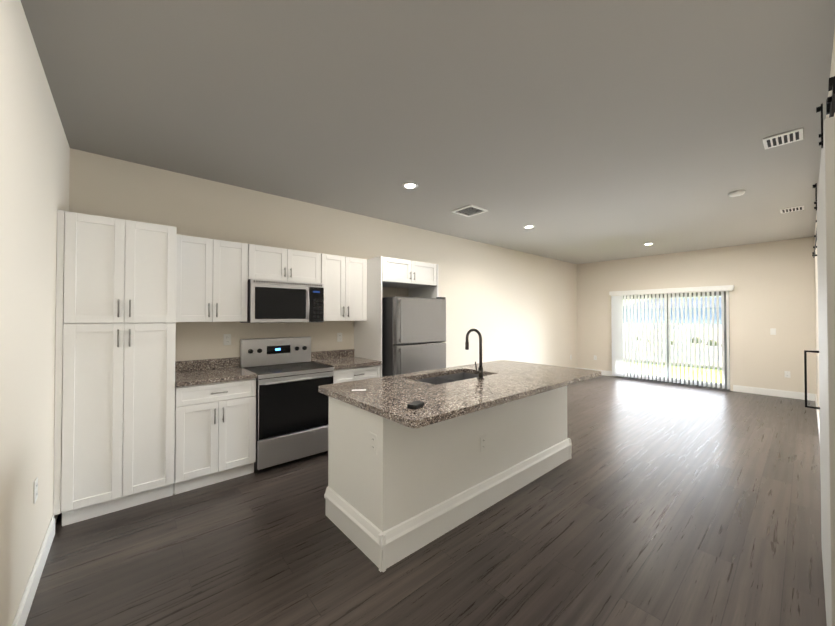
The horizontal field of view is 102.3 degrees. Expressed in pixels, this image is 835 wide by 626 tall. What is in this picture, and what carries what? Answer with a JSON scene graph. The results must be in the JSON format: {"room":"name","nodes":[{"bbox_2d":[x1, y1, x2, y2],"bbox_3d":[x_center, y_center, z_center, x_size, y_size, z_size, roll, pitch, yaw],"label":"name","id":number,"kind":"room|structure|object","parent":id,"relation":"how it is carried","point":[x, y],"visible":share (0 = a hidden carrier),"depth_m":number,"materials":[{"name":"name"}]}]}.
{"room":"kitchen","nodes":[
{"label":"kitchen","id":0,"kind":"room"},
{"bbox_2d":[0,0,69,625],"bbox_3d":[-1.597,0.041,1.173,0.150,2.847,4.070,1,-1,-41],"label":"wall","id":1,"kind":"structure","parent":0,"point":[34,168],"depth_m":1.61,"materials":[{"name":"beige paint"}]},
{"bbox_2d":[12,515,54,625],"bbox_3d":[-1.328,1.399,0.974,0.014,0.124,3.378,1,-1,-41],"label":"baseboard","id":2,"kind":"structure","parent":1,"relation":"attached to","point":[22,613],"depth_m":1.76,"materials":[{"name":"white wood"}]},
{"bbox_2d":[34,477,37,503],"bbox_3d":[-2.050,0.952,1.808,0.008,0.116,0.072,1,-1,-41],"label":"outlet","id":3,"kind":"object","parent":1,"relation":"attached to","point":[36,480],"depth_m":1.80,"materials":[{"name":"white plastic"}]},
{"bbox_2d":[69,148,576,367],"bbox_3d":[0.626,0.100,5.886,9.680,2.847,0.150,1,-1,-41],"label":"wall","id":4,"kind":"structure","parent":0,"point":[512,305],"depth_m":4.40,"materials":[{"name":"beige paint"}]},
{"bbox_2d":[176,234,247,321],"bbox_3d":[-2.015,-0.305,3.265,0.606,0.780,0.362,1,-1,-41],"label":"upper cabinet","id":5,"kind":"object","parent":4,"relation":"attached to","point":[211,280],"visible":0.94,"depth_m":3.14,"materials":[{"name":"white paint"}]},
{"bbox_2d":[223,334,230,344],"bbox_3d":[-1.987,0.278,3.517,0.072,0.116,0.008,1,-1,-41],"label":"outlet","id":6,"kind":"object","parent":4,"relation":"attached to","point":[226,339],"depth_m":3.51,"materials":[{"name":"white plastic"}]},
{"bbox_2d":[248,244,320,283],"bbox_3d":[-1.493,-0.513,3.719,0.764,0.353,0.362,1,-1,-41],"label":"upper cabinet","id":7,"kind":"object","parent":4,"relation":"attached to","point":[274,263],"visible":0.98,"depth_m":3.58,"materials":[{"name":"white paint"}]},
{"bbox_2d":[240,279,323,322],"bbox_3d":[-1.462,-0.114,3.680,0.760,0.434,0.454,1,-1,-41],"label":"microwave","id":8,"kind":"object","parent":7,"relation":"attached to","point":[271,301],"visible":1,"depth_m":3.50,"materials":[{"name":"silver metal"}]},
{"bbox_2d":[337,333,341,341],"bbox_3d":[-1.008,0.313,4.364,0.072,0.116,0.008,1,-1,-41],"label":"outlet","id":9,"kind":"object","parent":4,"relation":"attached to","point":[339,335],"depth_m":4.36,"materials":[{"name":"white plastic"}]},
{"bbox_2d":[321,253,366,320],"bbox_3d":[-0.968,-0.293,4.171,0.612,0.780,0.362,1,-1,-41],"label":"upper cabinet","id":10,"kind":"object","parent":4,"relation":"attached to","point":[344,280],"visible":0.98,"depth_m":4.05,"materials":[{"name":"white paint"}]},
{"bbox_2d":[382,256,436,288],"bbox_3d":[-0.272,-0.529,4.578,0.912,0.299,0.662,1,-1,-41],"label":"upper cabinet","id":11,"kind":"object","parent":4,"relation":"attached to","point":[401,273],"visible":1,"depth_m":4.36,"materials":[{"name":"white paint"}]},
{"bbox_2d":[25,375,826,625],"bbox_3d":[2.007,1.553,4.272,9.680,0.100,4.370,1,-1,-41],"label":"floor","id":12,"kind":"structure","parent":0,"point":[651,503],"depth_m":2.13,"materials":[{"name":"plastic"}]},
{"bbox_2d":[53,210,176,525],"bbox_3d":[-2.400,0.391,2.724,0.666,2.185,0.662,1,-1,-41],"label":"pantry cabinet","id":13,"kind":"object","parent":12,"relation":"on","point":[114,436],"visible":1,"depth_m":2.48,"materials":[{"name":"white paint"}]},
{"bbox_2d":[174,379,255,494],"bbox_3d":[-1.916,1.046,3.135,0.608,0.885,0.662,1,-1,-41],"label":"base cabinet","id":14,"kind":"object","parent":12,"relation":"on","point":[215,432],"visible":0.94,"depth_m":2.89,"materials":[{"name":"white paint"}]},
{"bbox_2d":[175,357,256,386],"bbox_3d":[-1.920,0.533,3.147,0.610,0.139,0.648,1,-1,-41],"label":"countertop","id":15,"kind":"structure","parent":14,"relation":"on","point":[199,372],"depth_m":3.19,"materials":[{"name":"stone"}]},
{"bbox_2d":[240,337,333,470],"bbox_3d":[-1.376,0.887,3.569,0.764,1.215,0.712,1,-1,-41],"label":"range","id":16,"kind":"object","parent":12,"relation":"on","point":[292,406],"visible":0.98,"depth_m":3.37,"materials":[{"name":"silver metal"}]},
{"bbox_2d":[333,365,379,383],"bbox_3d":[-0.870,1.058,4.040,0.612,0.885,0.662,1,-1,-41],"label":"base cabinet","id":17,"kind":"object","parent":12,"relation":"on","point":[353,374],"visible":0.25,"depth_m":3.81,"materials":[{"name":"white paint"}]},
{"bbox_2d":[311,349,380,369],"bbox_3d":[-0.874,0.545,4.052,0.616,0.139,0.648,1,-1,-41],"label":"countertop","id":18,"kind":"structure","parent":17,"relation":"on","point":[340,359],"depth_m":4.09,"materials":[{"name":"stone"}]},
{"bbox_2d":[354,256,381,376],"bbox_3d":[-0.637,0.410,4.269,0.020,2.185,0.633,1,-1,-41],"label":"end panel","id":19,"kind":"object","parent":12,"relation":"on","point":[368,339],"visible":0.38,"depth_m":4.17,"materials":[{"name":"white paint"}]},
{"bbox_2d":[382,296,445,376],"bbox_3d":[-0.180,0.649,4.435,0.820,1.712,0.860,1,-1,-41],"label":"refrigerator","id":20,"kind":"object","parent":12,"relation":"on","point":[413,334],"visible":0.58,"depth_m":4.07,"materials":[{"name":"silver metal"}]},
{"bbox_2d":[408,264,437,297],"bbox_3d":[0.074,0.418,4.885,0.020,2.185,0.633,1,-1,-41],"label":"end panel","id":21,"kind":"object","parent":12,"relation":"on","point":[426,292],"visible":0.17,"depth_m":4.83,"materials":[{"name":"white paint"}]},
{"bbox_2d":[324,384,571,571],"bbox_3d":[0.452,1.042,2.958,2.364,0.889,0.732,1,-1,-41],"label":"kitchen island","id":22,"kind":"object","parent":12,"relation":"on","point":[464,443],"depth_m":2.29,"materials":[{"name":"white paint"}]},
{"bbox_2d":[318,376,501,427],"bbox_3d":[-0.119,0.569,2.343,0.715,0.040,1.135,1,-1,-41],"label":"island countertop","id":23,"kind":"structure","parent":22,"relation":"on","point":[388,397],"depth_m":2.15,"materials":[{"name":"brown stone"}]},
{"bbox_2d":[407,401,423,409],"bbox_3d":[-0.010,0.530,1.939,0.060,0.025,0.100,0,-1,29],"label":"box","id":24,"kind":"object","parent":23,"relation":"on","point":[414,405],"visible":1,"depth_m":1.91,"materials":[{"name":"black plastic"}]},
{"bbox_2d":[414,376,453,383],"bbox_3d":[0.151,0.689,2.868,0.394,0.212,0.432,1,-1,-41],"label":"sink","id":25,"kind":"object","parent":23,"relation":"in","point":[429,379],"depth_m":3.11,"materials":[{"name":"grey metal"}]},
{"bbox_2d":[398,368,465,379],"bbox_3d":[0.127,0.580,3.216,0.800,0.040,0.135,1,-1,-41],"label":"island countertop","id":26,"kind":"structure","parent":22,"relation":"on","point":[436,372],"depth_m":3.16,"materials":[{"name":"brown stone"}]},
{"bbox_2d":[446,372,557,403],"bbox_3d":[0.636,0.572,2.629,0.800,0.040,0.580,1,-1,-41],"label":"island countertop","id":27,"kind":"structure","parent":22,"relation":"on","point":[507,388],"depth_m":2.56,"materials":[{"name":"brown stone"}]},
{"bbox_2d":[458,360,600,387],"bbox_3d":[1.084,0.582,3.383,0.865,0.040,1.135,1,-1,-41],"label":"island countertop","id":28,"kind":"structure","parent":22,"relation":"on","point":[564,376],"depth_m":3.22,"materials":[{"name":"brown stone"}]},
{"bbox_2d":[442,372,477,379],"bbox_3d":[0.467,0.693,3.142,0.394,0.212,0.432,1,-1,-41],"label":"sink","id":29,"kind":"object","parent":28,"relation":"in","point":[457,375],"depth_m":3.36,"materials":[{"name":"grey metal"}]},
{"bbox_2d":[21,0,834,263],"bbox_3d":[2.007,-1.394,4.309,9.680,0.100,4.370,1,-1,-41],"label":"ceiling","id":30,"kind":"structure","parent":0,"point":[581,131],"depth_m":2.23,"materials":[{"name":"paint"}]},
{"bbox_2d":[402,182,417,188],"bbox_3d":[-0.078,-1.349,3.569,0.170,0.008,0.170,1,-1,-41],"label":"recessed light","id":31,"kind":"object","parent":30,"relation":"in","point":[409,185],"visible":1,"depth_m":3.56,"materials":[{"name":"white plastic"}]},
{"bbox_2d":[451,205,487,216],"bbox_3d":[0.685,-1.336,4.415,0.340,0.013,0.340,1,-1,-41],"label":"ceiling vent","id":32,"kind":"object","parent":30,"relation":"in","point":[469,210],"visible":1,"depth_m":4.41,"materials":[{"name":"white metal"}]},
{"bbox_2d":[728,190,744,196],"bbox_3d":[3.573,-1.332,3.766,0.136,0.036,0.136,1,-1,-41],"label":"smoke detector","id":33,"kind":"object","parent":30,"relation":"attached to","point":[736,193],"visible":1,"depth_m":3.73,"materials":[{"name":"white plastic"}]},
{"bbox_2d":[762,128,802,149],"bbox_3d":[2.860,-1.360,2.634,0.240,0.009,0.210,1,-1,-41],"label":"ceiling vent","id":34,"kind":"object","parent":30,"relation":"in","point":[783,138],"visible":1,"depth_m":2.62,"materials":[{"name":"white metal"}]},
{"bbox_2d":[780,205,804,212],"bbox_3d":[4.849,-1.338,4.354,0.240,0.009,0.210,1,-1,-41],"label":"ceiling vent","id":35,"kind":"object","parent":30,"relation":"in","point":[792,209],"visible":1,"depth_m":4.34,"materials":[{"name":"white metal"}]},
{"bbox_2d":[577,237,816,394],"bbox_3d":[5.610,0.118,7.408,0.150,2.847,4.070,1,-1,-41],"label":"wall","id":36,"kind":"structure","parent":0,"point":[773,282],"depth_m":6.47,"materials":[{"name":"beige paint"}]},
{"bbox_2d":[579,368,613,376],"bbox_3d":[4.508,1.493,8.537,0.014,0.124,0.856,1,-1,-41],"label":"baseboard","id":37,"kind":"structure","parent":36,"relation":"attached to","point":[607,373],"depth_m":8.36,"materials":[{"name":"white wood"}]},
{"bbox_2d":[609,285,733,388],"bbox_3d":[5.446,0.487,7.393,0.108,2.040,2.220,1,-1,-41],"label":"vertical blinds","id":38,"kind":"object","parent":36,"relation":"attached to","point":[619,358],"visible":0.98,"depth_m":7.37,"materials":[{"name":"white plastic"}]},
{"bbox_2d":[616,291,729,389],"bbox_3d":[5.553,0.548,7.472,0.105,1.989,2.048,1,-1,-41],"label":"sliding glass door","id":39,"kind":"structure","parent":36,"relation":"in","point":[725,353],"depth_m":7.12,"materials":[{"name":"grey"}]},
{"bbox_2d":[770,328,775,334],"bbox_3d":[6.550,0.341,6.195,0.009,0.116,0.072,1,-1,-41],"label":"light switch","id":40,"kind":"object","parent":36,"relation":"attached to","point":[772,330],"depth_m":6.20,"materials":[{"name":"white plastic"}]},
{"bbox_2d":[733,385,813,400],"bbox_3d":[6.523,1.464,6.208,0.014,0.124,1.024,1,-1,-41],"label":"baseboard","id":41,"kind":"structure","parent":36,"relation":"attached to","point":[746,389],"depth_m":6.18,"materials":[{"name":"white wood"}]},
{"bbox_2d":[784,371,789,377],"bbox_3d":[6.662,1.106,6.058,0.008,0.116,0.072,1,-1,-41],"label":"outlet","id":42,"kind":"object","parent":36,"relation":"attached to","point":[787,373],"depth_m":6.06,"materials":[{"name":"white plastic"}]},
{"bbox_2d":[814,29,834,417],"bbox_3d":[3.387,0.060,2.695,9.680,2.847,0.150,1,-1,-41],"label":"wall","id":43,"kind":"structure","parent":0,"point":[832,72],"depth_m":4.78,"materials":[{"name":"beige paint"}]},
{"bbox_2d":[814,394,819,440],"bbox_3d":[3.332,1.421,2.742,9.377,0.124,0.014,1,-1,-41],"label":"baseboard","id":44,"kind":"structure","parent":43,"relation":"attached to","point":[815,396],"depth_m":4.65,"materials":[{"name":"white wood"}]},
{"bbox_2d":[804,76,834,625],"bbox_3d":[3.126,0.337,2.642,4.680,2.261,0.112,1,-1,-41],"label":"barn door","id":45,"kind":"structure","parent":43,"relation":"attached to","point":[824,236],"depth_m":1.24,"materials":[{"name":"grey paint"}]},
{"label":"outside","id":46,"kind":"structure","parent":0,"visible":0},
{"bbox_2d":[623,323,721,382],"bbox_3d":[102.596,2.751,93.979,259.840,0.140,320.000,1,-1,-41],"label":"lawn","id":47,"kind":"structure","parent":46,"point":[720,342],"depth_m":15.10,"materials":[{"name":"green plant"}]},
{"bbox_2d":[623,297,721,346],"bbox_3d":[38.995,-1.066,55.528,86.012,6.585,180.600,1,-1,-41],"label":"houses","id":48,"kind":"structure","parent":47,"relation":"on","point":[715,316],"depth_m":75.47,"materials":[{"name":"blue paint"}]}
]}

